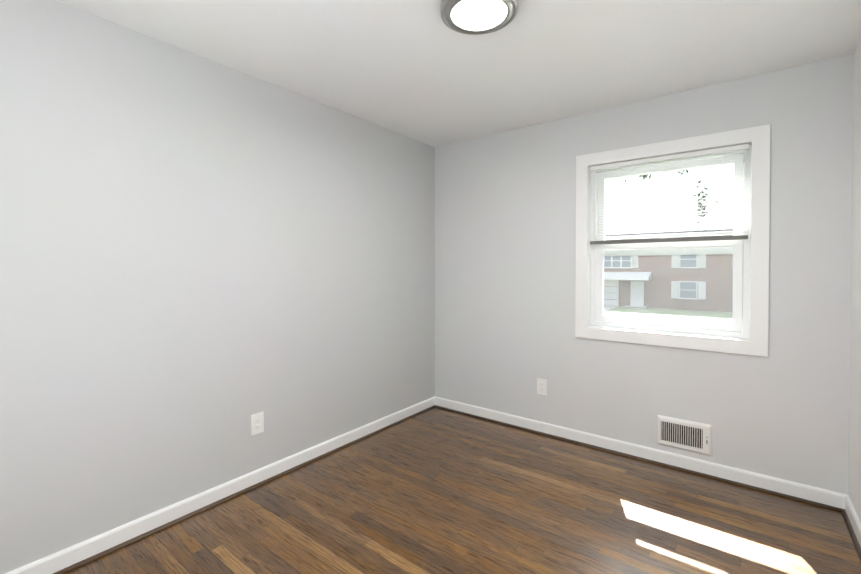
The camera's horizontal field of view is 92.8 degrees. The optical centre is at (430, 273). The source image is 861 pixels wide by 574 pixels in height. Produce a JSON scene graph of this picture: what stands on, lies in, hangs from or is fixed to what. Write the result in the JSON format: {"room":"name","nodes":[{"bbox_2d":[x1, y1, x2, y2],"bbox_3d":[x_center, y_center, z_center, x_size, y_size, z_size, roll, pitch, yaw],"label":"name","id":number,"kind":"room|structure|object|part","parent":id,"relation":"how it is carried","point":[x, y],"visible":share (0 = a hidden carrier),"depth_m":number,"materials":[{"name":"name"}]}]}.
{"room":"empty bedroom","nodes":[
{"label":"empty bedroom","id":0,"kind":"room"},
{"bbox_2d":[0,0,434,573],"bbox_3d":[-0.990,0.053,2.628,0.120,2.440,3.660,1,1,38],"label":"wall","id":1,"kind":"structure","parent":0,"point":[202,260],"depth_m":2.11,"materials":[{"name":"grey paint"}]},
{"bbox_2d":[5,396,436,573],"bbox_3d":[-0.961,1.228,2.558,0.030,0.092,3.320,1,1,38],"label":"baseboard","id":2,"kind":"structure","parent":1,"relation":"attached to","point":[69,556],"depth_m":2.19,"materials":[{"name":"white wood"}]},
{"bbox_2d":[251,412,263,435],"bbox_3d":[-1.040,0.905,2.468,0.008,0.122,0.079,1,1,38],"label":"outlet","id":3,"kind":"object","parent":1,"relation":"attached to","point":[257,423],"visible":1,"depth_m":2.46,"materials":[{"name":"white plastic"}]},
{"bbox_2d":[57,0,860,146],"bbox_3d":[0.156,-1.206,1.731,3.010,0.100,3.660,1,1,38],"label":"ceiling","id":4,"kind":"structure","parent":0,"point":[420,70],"depth_m":2.12,"materials":[{"name":"white paint"}]},
{"bbox_2d":[440,0,517,34],"bbox_3d":[0.207,-1.125,1.753,0.330,0.060,0.330,1,1,38],"label":"flush-mount light","id":5,"kind":"object","parent":4,"relation":"attached to","point":[474,17],"visible":1,"depth_m":1.75,"materials":[{"name":"white glass"}]},
{"bbox_2d":[66,407,860,573],"bbox_3d":[0.156,1.334,1.764,3.010,0.100,3.660,1,1,38],"label":"floor","id":6,"kind":"structure","parent":0,"point":[435,490],"depth_m":2.12,"materials":[{"name":"brown wood"}]},
{"bbox_2d":[435,53,853,494],"bbox_3d":[1.204,0.047,3.112,2.770,2.440,0.220,1,1,38],"label":"wall","id":7,"kind":"structure","parent":0,"point":[505,245],"depth_m":2.74,"materials":[{"name":"grey paint"}]},
{"bbox_2d":[537,378,546,395],"bbox_3d":[0.877,0.895,3.230,0.079,0.122,0.008,1,1,38],"label":"outlet","id":8,"kind":"object","parent":7,"relation":"attached to","point":[541,386],"visible":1,"depth_m":3.23,"materials":[{"name":"white plastic"}]},
{"bbox_2d":[436,397,841,511],"bbox_3d":[1.124,1.222,3.031,2.700,0.092,0.030,1,1,38],"label":"baseboard","id":9,"kind":"structure","parent":7,"relation":"attached to","point":[827,499],"depth_m":2.70,"materials":[{"name":"white wood"}]},
{"bbox_2d":[575,124,770,356],"bbox_3d":[1.574,-0.192,2.783,1.110,1.345,0.190,1,1,38],"label":"window","id":10,"kind":"structure","parent":7,"relation":"in","point":[756,271],"depth_m":2.68,"materials":[{"name":"white plastic"}]},
{"bbox_3d":[1.583,0.071,2.797,0.780,0.490,0.003,1,1,38],"label":"glass","id":11,"kind":"part","parent":10,"relation":"part of","materials":[{"name":"clear glass"}]},
{"bbox_2d":[604,255,732,322],"bbox_3d":[1.627,0.105,2.855,0.830,0.470,0.001,1,1,38],"label":"screen","id":12,"kind":"object","parent":10,"relation":"attached to","point":[671,288],"depth_m":2.83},
{"bbox_3d":[1.627,0.071,2.855,0.866,0.573,0.017,1,1,38],"label":"screen frame","id":13,"kind":"part","parent":10,"relation":"part of","materials":[{"name":"white plastic"}]},
{"bbox_3d":[1.583,0.070,2.797,0.868,0.579,0.030,1,1,38],"label":"lower window sash","id":14,"kind":"part","parent":10,"relation":"part of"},
{"bbox_2d":[590,144,748,244],"bbox_3d":[1.540,-0.490,2.734,0.916,0.568,0.040,1,1,38],"label":"window blinds","id":15,"kind":"object","parent":10,"relation":"attached to","point":[681,156],"visible":1,"depth_m":2.69,"materials":[{"name":"white plastic"}]},
{"bbox_3d":[1.541,-0.218,2.739,0.916,0.024,0.030,1,1,38],"label":"rail","id":16,"kind":"part","parent":15,"relation":"part of","materials":[{"name":"grey"}]},
{"bbox_3d":[1.603,-0.462,2.817,0.780,0.475,0.003,1,1,38],"label":"glass","id":17,"kind":"part","parent":10,"relation":"part of","materials":[{"name":"glass"}]},
{"bbox_3d":[1.603,-0.459,2.817,0.868,0.569,0.030,1,1,38],"label":"upper window sash","id":18,"kind":"part","parent":10,"relation":"part of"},
{"bbox_3d":[1.595,-0.192,2.810,0.978,1.213,0.078,1,1,38],"label":"vinyl frame","id":19,"kind":"part","parent":10,"relation":"part of","materials":[{"name":"white plastic"}]},
{"bbox_2d":[657,415,711,455],"bbox_3d":[1.629,1.045,2.644,0.300,0.195,0.024,1,1,38],"label":"air vent","id":20,"kind":"object","parent":7,"relation":"in","point":[691,436],"visible":1,"depth_m":2.64,"materials":[{"name":"white metal"}]},
{"bbox_2d":[848,41,860,521],"bbox_3d":[1.302,0.076,0.868,0.120,2.440,3.660,1,1,38],"label":"wall","id":21,"kind":"structure","parent":0,"point":[854,488],"depth_m":2.08,"materials":[{"name":"grey paint"}]},
{"bbox_2d":[839,493,860,561],"bbox_3d":[1.212,1.250,0.889,0.030,0.092,3.320,1,1,38],"label":"baseboard","id":22,"kind":"structure","parent":21,"relation":"attached to","point":[852,521],"depth_m":2.04,"materials":[{"name":"white wood"}]},
{"label":"outside","id":23,"kind":"structure","parent":0,"visible":0},
{"bbox_2d":[604,307,742,322],"bbox_3d":[21.547,2.642,31.895,90.000,0.300,69.400,1,1,38],"label":"ground","id":24,"kind":"structure","parent":23,"point":[685,316],"depth_m":25.54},
{"bbox_2d":[604,305,619,310],"bbox_3d":[9.741,2.543,26.992,2.450,0.025,11.400,1,1,38],"label":"driveway","id":25,"kind":"structure","parent":24,"relation":"on","point":[609,307],"depth_m":29.78,"materials":[{"name":"white concrete"}]},
{"bbox_2d":[623,305,647,308],"bbox_3d":[14.857,2.460,29.718,1.500,0.120,0.999,1,1,38],"label":"porch","id":26,"kind":"object","parent":24,"relation":"on","point":[638,307],"depth_m":29.54,"materials":[{"name":"grey concrete"}]},
{"bbox_2d":[624,169,717,232],"bbox_3d":[8.867,-1.952,9.637,8.942,9.481,4.466,1,1,38],"label":"tree","id":27,"kind":"object","parent":24,"relation":"on","point":[699,204],"depth_m":10.31,"materials":[{"name":"green plant"}]},
{"bbox_2d":[604,235,742,312],"bbox_3d":[16.744,-0.189,34.225,19.500,5.300,8.500,1,1,38],"label":"house","id":28,"kind":"structure","parent":24,"relation":"on","point":[623,287],"depth_m":28.43,"materials":[{"name":"brown brick"}]},
{"bbox_2d":[604,280,618,305],"bbox_3d":[13.247,1.466,31.542,2.250,2.060,0.049,1,1,38],"label":"door","id":29,"kind":"structure","parent":28,"relation":"attached to","point":[613,289],"depth_m":31.14,"materials":[{"name":"grey"}]},
{"bbox_2d":[604,272,651,279],"bbox_3d":[13.363,0.196,30.774,5.550,0.580,1.099,1,1,38],"label":"porch roof","id":30,"kind":"structure","parent":28,"relation":"attached to","point":[632,276],"depth_m":29.87,"materials":[{"name":"grey"}]},
{"bbox_2d":[630,281,643,305],"bbox_3d":[15.143,1.501,30.079,0.880,1.790,0.059,1,1,38],"label":"entry door","id":31,"kind":"structure","parent":28,"relation":"attached to","point":[637,296],"depth_m":30.05,"materials":[{"name":"grey"}]},
{"bbox_2d":[604,255,697,299],"bbox_3d":[14.889,0.083,30.255,14.540,3.360,0.059,1,1,38],"label":"window frames","id":32,"kind":"structure","parent":28,"relation":"attached to","point":[611,260],"depth_m":28.31,"materials":[{"name":"grey"}]},
{"bbox_2d":[632,256,637,267],"bbox_3d":[15.028,-0.819,30.146,0.339,0.810,0.044,1,1,38],"label":"shutters","id":33,"kind":"object","parent":32,"relation":"attached to","point":[633,258],"depth_m":30.16,"materials":[{"name":"grey"}]},
{"bbox_2d":[671,255,678,267],"bbox_3d":[17.044,-0.812,28.597,0.424,0.839,0.044,1,1,38],"label":"shutters","id":34,"kind":"object","parent":32,"relation":"attached to","point":[673,256],"depth_m":28.57,"materials":[{"name":"white"}]},
{"bbox_2d":[671,281,678,297],"bbox_3d":[17.052,1.143,28.617,0.426,1.129,0.044,1,1,38],"label":"shutters","id":35,"kind":"object","parent":32,"relation":"attached to","point":[676,286],"depth_m":28.63,"materials":[{"name":"grey"}]},
{"bbox_2d":[605,231,732,239],"bbox_3d":[14.017,-2.637,30.644,20.100,0.250,0.449,1,1,38],"label":"fascia","id":36,"kind":"object","parent":28,"relation":"attached to","point":[668,236],"depth_m":28.45,"materials":[{"name":"grey"}]},
{"bbox_2d":[698,255,705,267],"bbox_3d":[18.290,-0.785,27.640,0.400,0.811,0.044,1,1,38],"label":"shutters","id":37,"kind":"object","parent":28,"relation":"attached to","point":[702,265],"depth_m":27.65,"materials":[{"name":"grey"}]},
{"bbox_2d":[698,281,705,298],"bbox_3d":[18.301,1.142,27.657,0.402,1.152,0.044,1,1,38],"label":"shutters","id":38,"kind":"object","parent":28,"relation":"attached to","point":[703,289],"depth_m":27.65,"materials":[{"name":"grey"}]}
]}

